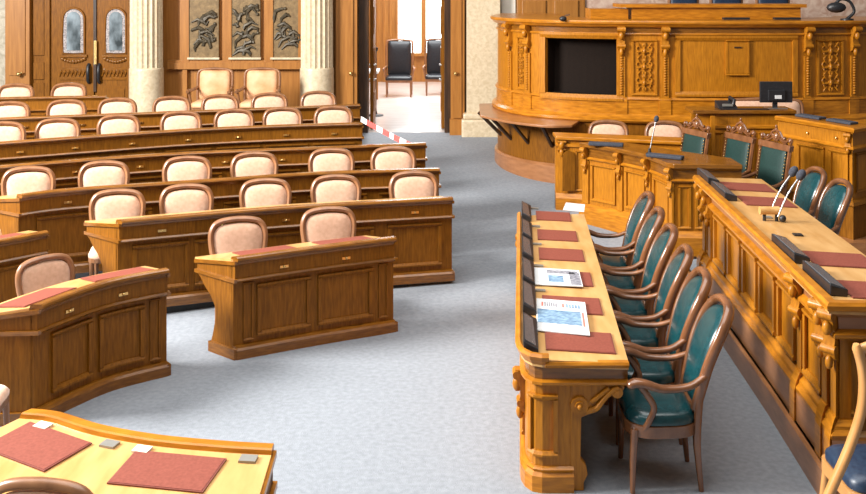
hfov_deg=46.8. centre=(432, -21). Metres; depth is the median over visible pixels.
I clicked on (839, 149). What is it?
desk
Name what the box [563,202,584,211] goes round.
paper sheet
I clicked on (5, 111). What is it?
upholstered chair
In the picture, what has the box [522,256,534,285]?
voting console
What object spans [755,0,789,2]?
chair
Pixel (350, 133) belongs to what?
desk
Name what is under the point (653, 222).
armchair
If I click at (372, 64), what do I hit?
door
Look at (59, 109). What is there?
upholstered chair
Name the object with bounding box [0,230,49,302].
desk
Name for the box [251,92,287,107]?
upholstered chair
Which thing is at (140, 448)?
plate
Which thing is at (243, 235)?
upholstered chair
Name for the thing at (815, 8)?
trim
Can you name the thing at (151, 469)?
desk pad
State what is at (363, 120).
barrier tape
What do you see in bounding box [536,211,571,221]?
desk pad
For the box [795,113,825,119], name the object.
keyboard tray
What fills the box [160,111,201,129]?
upholstered chair
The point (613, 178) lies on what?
desk
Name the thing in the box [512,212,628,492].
desk
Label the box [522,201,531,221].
voting console
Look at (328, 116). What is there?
upholstered chair
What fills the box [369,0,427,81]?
wall
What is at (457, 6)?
door
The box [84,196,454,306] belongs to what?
desk
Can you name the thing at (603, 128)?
upholstered chair
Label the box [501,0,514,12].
trim
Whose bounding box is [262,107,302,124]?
upholstered chair
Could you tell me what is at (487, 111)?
wall shelf
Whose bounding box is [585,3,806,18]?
desk
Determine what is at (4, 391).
upholstered chair
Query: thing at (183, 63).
trim
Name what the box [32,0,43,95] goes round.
trim
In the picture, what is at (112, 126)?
upholstered chair
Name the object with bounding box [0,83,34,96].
upholstered chair
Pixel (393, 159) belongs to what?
upholstered chair
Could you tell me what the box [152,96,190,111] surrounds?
upholstered chair
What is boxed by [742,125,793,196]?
chair
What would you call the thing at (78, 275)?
floor
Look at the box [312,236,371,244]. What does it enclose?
desk pad
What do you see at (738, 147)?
chair
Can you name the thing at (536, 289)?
plate
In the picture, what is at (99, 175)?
upholstered chair
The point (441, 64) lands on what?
door
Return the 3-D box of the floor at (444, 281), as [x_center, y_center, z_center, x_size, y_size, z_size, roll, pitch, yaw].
[-1.950,3.160,10.303,4.444,0.120,1.150,0,0,-18]
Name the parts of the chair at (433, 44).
frame, seat frame, seat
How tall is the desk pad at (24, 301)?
0.057 m
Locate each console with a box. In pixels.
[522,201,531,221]
[522,218,532,239]
[522,235,533,261]
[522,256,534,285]
[523,280,536,314]
[523,312,538,352]
[697,168,719,184]
[711,181,736,200]
[722,17,749,19]
[772,234,809,263]
[773,17,800,19]
[802,260,847,296]
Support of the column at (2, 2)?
on the floor at (429, 405)
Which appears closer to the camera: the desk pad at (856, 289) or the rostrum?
the desk pad at (856, 289)
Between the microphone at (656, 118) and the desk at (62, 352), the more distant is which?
the microphone at (656, 118)
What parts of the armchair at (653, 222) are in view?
arm, seat, arm, leg, frame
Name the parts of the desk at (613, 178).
panel, panel, moulding, board, panel, panel, panel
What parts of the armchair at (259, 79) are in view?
arm, seat, frame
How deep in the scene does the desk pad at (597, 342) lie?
6.52 m
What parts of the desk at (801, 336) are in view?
panel, panel, panel, panel, panel, edge rail, moulding, board, panel, moulding, panel, panel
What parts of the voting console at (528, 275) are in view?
console lid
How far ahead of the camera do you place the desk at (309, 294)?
8.72 m
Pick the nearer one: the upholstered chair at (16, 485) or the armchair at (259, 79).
the upholstered chair at (16, 485)
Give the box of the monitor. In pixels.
[759,81,792,108]
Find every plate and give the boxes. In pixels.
[33,420,52,428]
[99,439,119,448]
[131,444,152,452]
[238,454,257,463]
[535,288,545,291]
[792,233,803,236]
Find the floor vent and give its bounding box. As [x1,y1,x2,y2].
[167,284,407,312]
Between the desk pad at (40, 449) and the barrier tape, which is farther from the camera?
the barrier tape
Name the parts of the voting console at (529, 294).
console lid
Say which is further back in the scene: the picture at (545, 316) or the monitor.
the monitor
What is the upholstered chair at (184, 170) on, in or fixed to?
on the floor at (78, 275)
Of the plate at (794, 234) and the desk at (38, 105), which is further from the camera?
the desk at (38, 105)
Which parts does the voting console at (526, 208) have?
console lid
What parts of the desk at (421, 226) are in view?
panel, moulding, moulding, panel, panel, panel, edge rail, moulding, board, panel, panel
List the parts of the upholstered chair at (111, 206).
leg, seat, seat frame, leg, frame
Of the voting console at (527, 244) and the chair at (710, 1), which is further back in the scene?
the chair at (710, 1)
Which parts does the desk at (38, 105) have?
edge rail, moulding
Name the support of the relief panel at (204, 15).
attached to the wall at (290, 78)
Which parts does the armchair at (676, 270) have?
arm, seat, arm, leg, frame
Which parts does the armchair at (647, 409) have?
leg, leg, arm, seat frame, seat, arm, leg, rail, leg, frame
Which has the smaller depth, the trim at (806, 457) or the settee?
the trim at (806, 457)
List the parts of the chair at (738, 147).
post, rail, arm, post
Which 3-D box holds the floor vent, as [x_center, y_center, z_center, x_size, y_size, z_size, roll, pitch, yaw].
[-1.609,3.148,9.850,2.826,0.094,0.111,0,0,-18]
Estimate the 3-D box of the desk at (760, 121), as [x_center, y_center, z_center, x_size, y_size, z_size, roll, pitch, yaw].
[3.960,2.277,12.893,1.322,1.245,0.455,0,0,0]
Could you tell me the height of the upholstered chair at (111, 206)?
0.989 m
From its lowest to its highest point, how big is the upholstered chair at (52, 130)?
0.989 m
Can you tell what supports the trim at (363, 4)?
attached to the wall at (290, 78)
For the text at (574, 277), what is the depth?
7.89 m
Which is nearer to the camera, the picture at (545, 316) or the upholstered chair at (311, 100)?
the picture at (545, 316)
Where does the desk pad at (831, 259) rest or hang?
on the desk at (801, 336)
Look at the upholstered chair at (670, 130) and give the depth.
13.59 m
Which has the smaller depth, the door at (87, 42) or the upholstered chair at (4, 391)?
the upholstered chair at (4, 391)
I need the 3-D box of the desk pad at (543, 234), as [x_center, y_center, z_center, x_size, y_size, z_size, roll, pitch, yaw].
[1.153,2.370,9.284,0.365,0.020,0.370,0,0,5]
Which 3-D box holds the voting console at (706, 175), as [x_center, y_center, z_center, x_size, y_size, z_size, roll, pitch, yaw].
[2.716,1.936,9.875,0.110,0.078,0.520,0,0,3]
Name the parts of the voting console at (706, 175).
console lid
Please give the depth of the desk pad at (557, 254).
8.61 m
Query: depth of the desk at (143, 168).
11.67 m
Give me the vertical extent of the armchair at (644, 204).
1.159 m
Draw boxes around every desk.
[0,95,109,115]
[0,104,360,139]
[0,122,363,164]
[0,142,427,195]
[0,168,440,273]
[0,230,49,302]
[0,266,170,426]
[0,409,277,493]
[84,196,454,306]
[194,235,397,360]
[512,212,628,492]
[553,132,681,210]
[579,140,741,255]
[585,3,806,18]
[685,106,796,178]
[693,175,865,458]
[774,115,865,239]
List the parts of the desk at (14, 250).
panel, moulding, edge rail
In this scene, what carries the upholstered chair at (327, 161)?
on the floor at (78, 275)
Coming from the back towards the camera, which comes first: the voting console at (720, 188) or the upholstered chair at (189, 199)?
the upholstered chair at (189, 199)
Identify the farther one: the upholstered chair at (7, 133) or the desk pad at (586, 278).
the upholstered chair at (7, 133)
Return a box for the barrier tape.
[361,116,410,142]
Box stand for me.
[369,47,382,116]
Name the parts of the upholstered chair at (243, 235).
frame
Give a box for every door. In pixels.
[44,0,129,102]
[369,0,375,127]
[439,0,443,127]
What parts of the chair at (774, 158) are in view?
arm, post, rail, arm, post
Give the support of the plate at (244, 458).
on the desk at (93, 466)
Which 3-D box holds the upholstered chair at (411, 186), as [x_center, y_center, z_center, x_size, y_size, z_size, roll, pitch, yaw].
[-0.187,2.606,10.845,0.554,0.989,0.538,0,0,-7]
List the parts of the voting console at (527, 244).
console lid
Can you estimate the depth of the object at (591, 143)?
12.18 m
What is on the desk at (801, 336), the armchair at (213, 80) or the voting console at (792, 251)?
the voting console at (792, 251)
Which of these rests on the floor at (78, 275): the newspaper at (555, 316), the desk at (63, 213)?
the desk at (63, 213)
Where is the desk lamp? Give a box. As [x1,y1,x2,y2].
[826,0,855,19]
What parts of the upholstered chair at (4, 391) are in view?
seat, seat frame, leg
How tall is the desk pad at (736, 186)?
0.027 m
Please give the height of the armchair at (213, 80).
1.017 m
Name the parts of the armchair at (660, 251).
arm, seat, arm, leg, frame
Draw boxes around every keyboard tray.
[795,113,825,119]
[826,118,857,124]
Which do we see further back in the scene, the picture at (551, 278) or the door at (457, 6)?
the door at (457, 6)
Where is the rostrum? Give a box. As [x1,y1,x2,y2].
[490,13,865,183]
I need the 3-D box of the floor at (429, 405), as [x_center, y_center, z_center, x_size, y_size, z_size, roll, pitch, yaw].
[0.000,2.970,14.400,18.000,0.460,26.800,0,0,0]
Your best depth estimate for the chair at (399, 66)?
23.82 m
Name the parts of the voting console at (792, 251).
console lid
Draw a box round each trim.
[5,0,31,89]
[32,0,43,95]
[167,0,300,103]
[336,0,357,104]
[359,0,368,132]
[444,0,450,132]
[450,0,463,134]
[461,111,497,136]
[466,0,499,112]
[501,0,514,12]
[516,0,584,16]
[585,0,865,17]
[686,269,838,493]
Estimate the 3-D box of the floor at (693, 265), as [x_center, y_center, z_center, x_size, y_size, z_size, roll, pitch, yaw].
[5.200,3.110,8.355,5.600,0.220,4.791,0,0,0]
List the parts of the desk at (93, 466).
edge rail, panel, moulding, moulding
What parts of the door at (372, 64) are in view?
panel, panel, panel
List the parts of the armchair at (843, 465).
leg, seat frame, seat, rail, rail, panel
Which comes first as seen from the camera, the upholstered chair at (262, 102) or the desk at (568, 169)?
the desk at (568, 169)
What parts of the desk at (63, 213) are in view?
panel, moulding, moulding, panel, board, panel, edge rail, moulding, panel, panel, panel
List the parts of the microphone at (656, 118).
mic stem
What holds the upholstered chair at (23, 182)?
on the floor at (78, 275)
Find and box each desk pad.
[0,233,26,237]
[0,287,76,307]
[0,421,91,471]
[80,267,154,281]
[107,451,226,493]
[232,245,295,254]
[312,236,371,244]
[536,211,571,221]
[537,229,577,241]
[538,247,584,261]
[542,295,602,315]
[545,332,615,353]
[580,272,593,286]
[720,182,775,192]
[737,196,797,207]
[801,250,865,268]
[837,280,865,298]
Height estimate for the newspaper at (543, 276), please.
0.007 m
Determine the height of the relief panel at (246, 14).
1.082 m
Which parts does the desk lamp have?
arm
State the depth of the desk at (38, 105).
14.57 m
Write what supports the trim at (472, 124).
attached to the wall at (290, 78)
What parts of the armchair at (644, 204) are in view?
arm, seat, arm, frame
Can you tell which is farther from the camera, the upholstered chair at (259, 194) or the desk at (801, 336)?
the upholstered chair at (259, 194)
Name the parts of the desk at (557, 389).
panel, edge rail, panel, board, moulding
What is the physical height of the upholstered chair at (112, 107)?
0.989 m
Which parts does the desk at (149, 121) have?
edge rail, moulding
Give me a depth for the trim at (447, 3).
17.95 m
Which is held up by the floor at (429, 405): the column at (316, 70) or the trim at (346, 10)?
the column at (316, 70)
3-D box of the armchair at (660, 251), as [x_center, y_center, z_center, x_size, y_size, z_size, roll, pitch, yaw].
[1.685,2.620,8.374,0.716,1.159,0.613,0,0,3]
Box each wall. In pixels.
[163,0,515,110]
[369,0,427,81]
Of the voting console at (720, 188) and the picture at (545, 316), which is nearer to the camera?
the picture at (545, 316)
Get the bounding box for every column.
[0,0,4,90]
[129,0,163,111]
[300,0,333,99]
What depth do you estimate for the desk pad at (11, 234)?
9.31 m
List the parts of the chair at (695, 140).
rail, post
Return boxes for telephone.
[715,96,736,107]
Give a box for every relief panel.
[187,0,219,58]
[228,0,261,58]
[270,0,300,58]
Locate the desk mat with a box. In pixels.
[718,108,768,109]
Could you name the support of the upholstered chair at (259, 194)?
on the floor at (444, 281)
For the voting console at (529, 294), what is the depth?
7.24 m
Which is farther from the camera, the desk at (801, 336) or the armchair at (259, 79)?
the armchair at (259, 79)
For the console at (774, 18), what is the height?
0.030 m
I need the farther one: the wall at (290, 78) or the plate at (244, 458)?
the wall at (290, 78)
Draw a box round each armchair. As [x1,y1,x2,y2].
[186,67,233,109]
[234,67,280,107]
[589,191,654,266]
[594,206,664,288]
[600,223,678,315]
[604,243,693,404]
[608,266,711,444]
[618,293,733,493]
[792,166,826,216]
[814,178,852,234]
[819,342,865,493]
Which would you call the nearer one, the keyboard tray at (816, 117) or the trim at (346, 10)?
the keyboard tray at (816, 117)
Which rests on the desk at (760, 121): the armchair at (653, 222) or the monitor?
the monitor
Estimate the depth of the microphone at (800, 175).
8.20 m
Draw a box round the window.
[395,0,440,55]
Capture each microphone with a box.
[559,16,566,20]
[646,116,658,153]
[758,166,805,221]
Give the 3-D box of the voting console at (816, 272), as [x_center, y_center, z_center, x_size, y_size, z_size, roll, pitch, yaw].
[2.549,1.937,6.517,0.110,0.078,0.560,0,0,3]
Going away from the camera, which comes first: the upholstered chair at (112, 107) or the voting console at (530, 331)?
the voting console at (530, 331)
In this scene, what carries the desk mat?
on the desk at (760, 121)
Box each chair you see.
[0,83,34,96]
[0,101,30,116]
[0,121,25,140]
[0,166,55,234]
[0,384,9,425]
[0,477,92,493]
[15,253,74,296]
[34,118,80,138]
[46,99,86,115]
[50,82,86,95]
[78,160,129,186]
[88,188,145,275]
[96,114,140,134]
[97,97,136,113]
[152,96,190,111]
[159,183,213,213]
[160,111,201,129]
[162,155,211,181]
[201,94,238,109]
[208,216,267,318]
[213,108,254,126]
[230,151,278,176]
[239,178,291,207]
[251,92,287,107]
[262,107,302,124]
[300,91,336,105]
[300,206,355,242]
[308,148,354,171]
[310,174,360,202]
[313,105,352,122]
[370,146,415,169]
[382,39,414,96]
[389,170,437,197]
[422,38,440,95]
[588,119,628,134]
[644,120,683,136]
[667,0,698,2]
[680,114,710,154]
[709,0,742,2]
[722,118,756,178]
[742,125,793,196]
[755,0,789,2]
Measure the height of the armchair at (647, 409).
1.159 m
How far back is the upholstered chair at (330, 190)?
10.83 m
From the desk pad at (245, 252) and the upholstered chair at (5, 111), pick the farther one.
the upholstered chair at (5, 111)
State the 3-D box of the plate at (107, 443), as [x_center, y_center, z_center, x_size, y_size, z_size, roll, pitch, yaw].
[-1.637,2.349,5.062,0.085,0.016,0.060,0,0,20]
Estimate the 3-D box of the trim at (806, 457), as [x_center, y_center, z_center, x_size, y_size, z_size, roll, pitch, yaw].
[2.536,3.100,8.354,0.062,0.200,4.798,0,0,3]
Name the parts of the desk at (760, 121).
panel, moulding, panel, panel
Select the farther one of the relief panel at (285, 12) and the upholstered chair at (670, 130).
the relief panel at (285, 12)
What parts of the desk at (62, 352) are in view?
moulding, panel, moulding, moulding, keyhole plate, panel, edge rail, moulding, board, panel, keyhole plate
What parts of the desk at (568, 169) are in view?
board, arched panel, panel, moulding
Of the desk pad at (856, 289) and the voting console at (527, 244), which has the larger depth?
the voting console at (527, 244)
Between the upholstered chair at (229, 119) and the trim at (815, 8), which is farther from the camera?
the trim at (815, 8)
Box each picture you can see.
[537,308,581,325]
[548,275,563,281]
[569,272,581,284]
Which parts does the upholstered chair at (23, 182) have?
frame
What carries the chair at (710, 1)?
on the rostrum
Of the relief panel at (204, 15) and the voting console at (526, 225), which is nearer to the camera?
the voting console at (526, 225)
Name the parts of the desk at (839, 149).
panel, moulding, board, panel, panel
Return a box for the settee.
[735,97,803,113]
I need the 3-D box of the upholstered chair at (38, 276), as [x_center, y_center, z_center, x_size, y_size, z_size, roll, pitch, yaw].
[-3.082,2.745,8.181,0.494,0.910,0.510,0,0,44]
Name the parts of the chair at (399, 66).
seat frame, seat, frame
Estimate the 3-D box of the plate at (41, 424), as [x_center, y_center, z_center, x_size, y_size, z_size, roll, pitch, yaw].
[-2.056,2.349,5.271,0.085,0.016,0.060,0,0,24]
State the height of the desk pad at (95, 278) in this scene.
0.057 m
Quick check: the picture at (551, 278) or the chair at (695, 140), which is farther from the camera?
the chair at (695, 140)
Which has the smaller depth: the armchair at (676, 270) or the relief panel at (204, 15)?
the armchair at (676, 270)
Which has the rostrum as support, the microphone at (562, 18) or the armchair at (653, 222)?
the microphone at (562, 18)
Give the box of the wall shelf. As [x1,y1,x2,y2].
[477,103,579,147]
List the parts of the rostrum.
carved panel, board, recess frame, carved panel, cornice, ledge moulding, dado rail, architrave, panel, hatch panel, carved panel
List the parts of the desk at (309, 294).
panel, moulding, moulding, moulding, panel, edge rail, board, moulding, panel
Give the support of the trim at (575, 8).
attached to the wall at (290, 78)
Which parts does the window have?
pane, frame, sill, pane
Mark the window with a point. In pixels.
(418, 20)
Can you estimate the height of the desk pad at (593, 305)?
0.021 m
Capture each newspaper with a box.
[534,267,582,286]
[536,298,589,335]
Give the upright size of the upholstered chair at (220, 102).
0.989 m
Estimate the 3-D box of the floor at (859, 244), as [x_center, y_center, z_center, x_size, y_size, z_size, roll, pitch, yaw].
[4.937,3.050,12.600,6.125,0.300,3.200,0,0,0]
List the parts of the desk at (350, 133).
panel, panel, panel, moulding, edge rail, panel, panel, panel, panel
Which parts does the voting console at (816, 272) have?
console lid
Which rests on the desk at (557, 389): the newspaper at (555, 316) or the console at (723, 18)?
the newspaper at (555, 316)
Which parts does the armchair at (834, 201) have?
arm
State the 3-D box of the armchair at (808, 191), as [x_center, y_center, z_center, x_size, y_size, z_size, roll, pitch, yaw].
[3.677,2.461,10.262,0.666,1.078,0.570,0,0,-7]
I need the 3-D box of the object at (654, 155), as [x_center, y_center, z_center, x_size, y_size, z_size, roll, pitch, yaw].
[2.641,2.006,11.385,0.420,0.040,0.110,0,0,32]
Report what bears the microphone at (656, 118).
on the desk at (613, 178)
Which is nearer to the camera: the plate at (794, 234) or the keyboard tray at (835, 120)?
the plate at (794, 234)
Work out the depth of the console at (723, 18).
14.25 m
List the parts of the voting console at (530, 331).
console lid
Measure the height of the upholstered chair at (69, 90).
0.989 m
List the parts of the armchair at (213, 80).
arm, seat, frame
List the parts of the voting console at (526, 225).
console lid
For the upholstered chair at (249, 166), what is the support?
on the floor at (78, 275)
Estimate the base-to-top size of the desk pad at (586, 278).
0.021 m
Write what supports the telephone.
on the desk mat
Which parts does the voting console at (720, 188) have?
console lid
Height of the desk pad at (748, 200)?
0.027 m
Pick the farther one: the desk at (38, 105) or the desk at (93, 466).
the desk at (38, 105)
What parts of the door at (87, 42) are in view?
carved panel, pane, pull handle, push plate, pull handle, carved panel, panel, pane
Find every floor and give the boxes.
[64,82,816,493]
[75,271,102,278]
[408,281,450,284]
[670,236,865,258]
[689,259,839,493]
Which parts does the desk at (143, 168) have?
panel, panel, moulding, edge rail, panel, panel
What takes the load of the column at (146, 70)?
on the floor at (429, 405)
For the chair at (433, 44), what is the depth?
24.12 m
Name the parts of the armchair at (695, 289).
leg, leg, arm, seat, arm, leg, frame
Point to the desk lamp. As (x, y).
(835, 7)

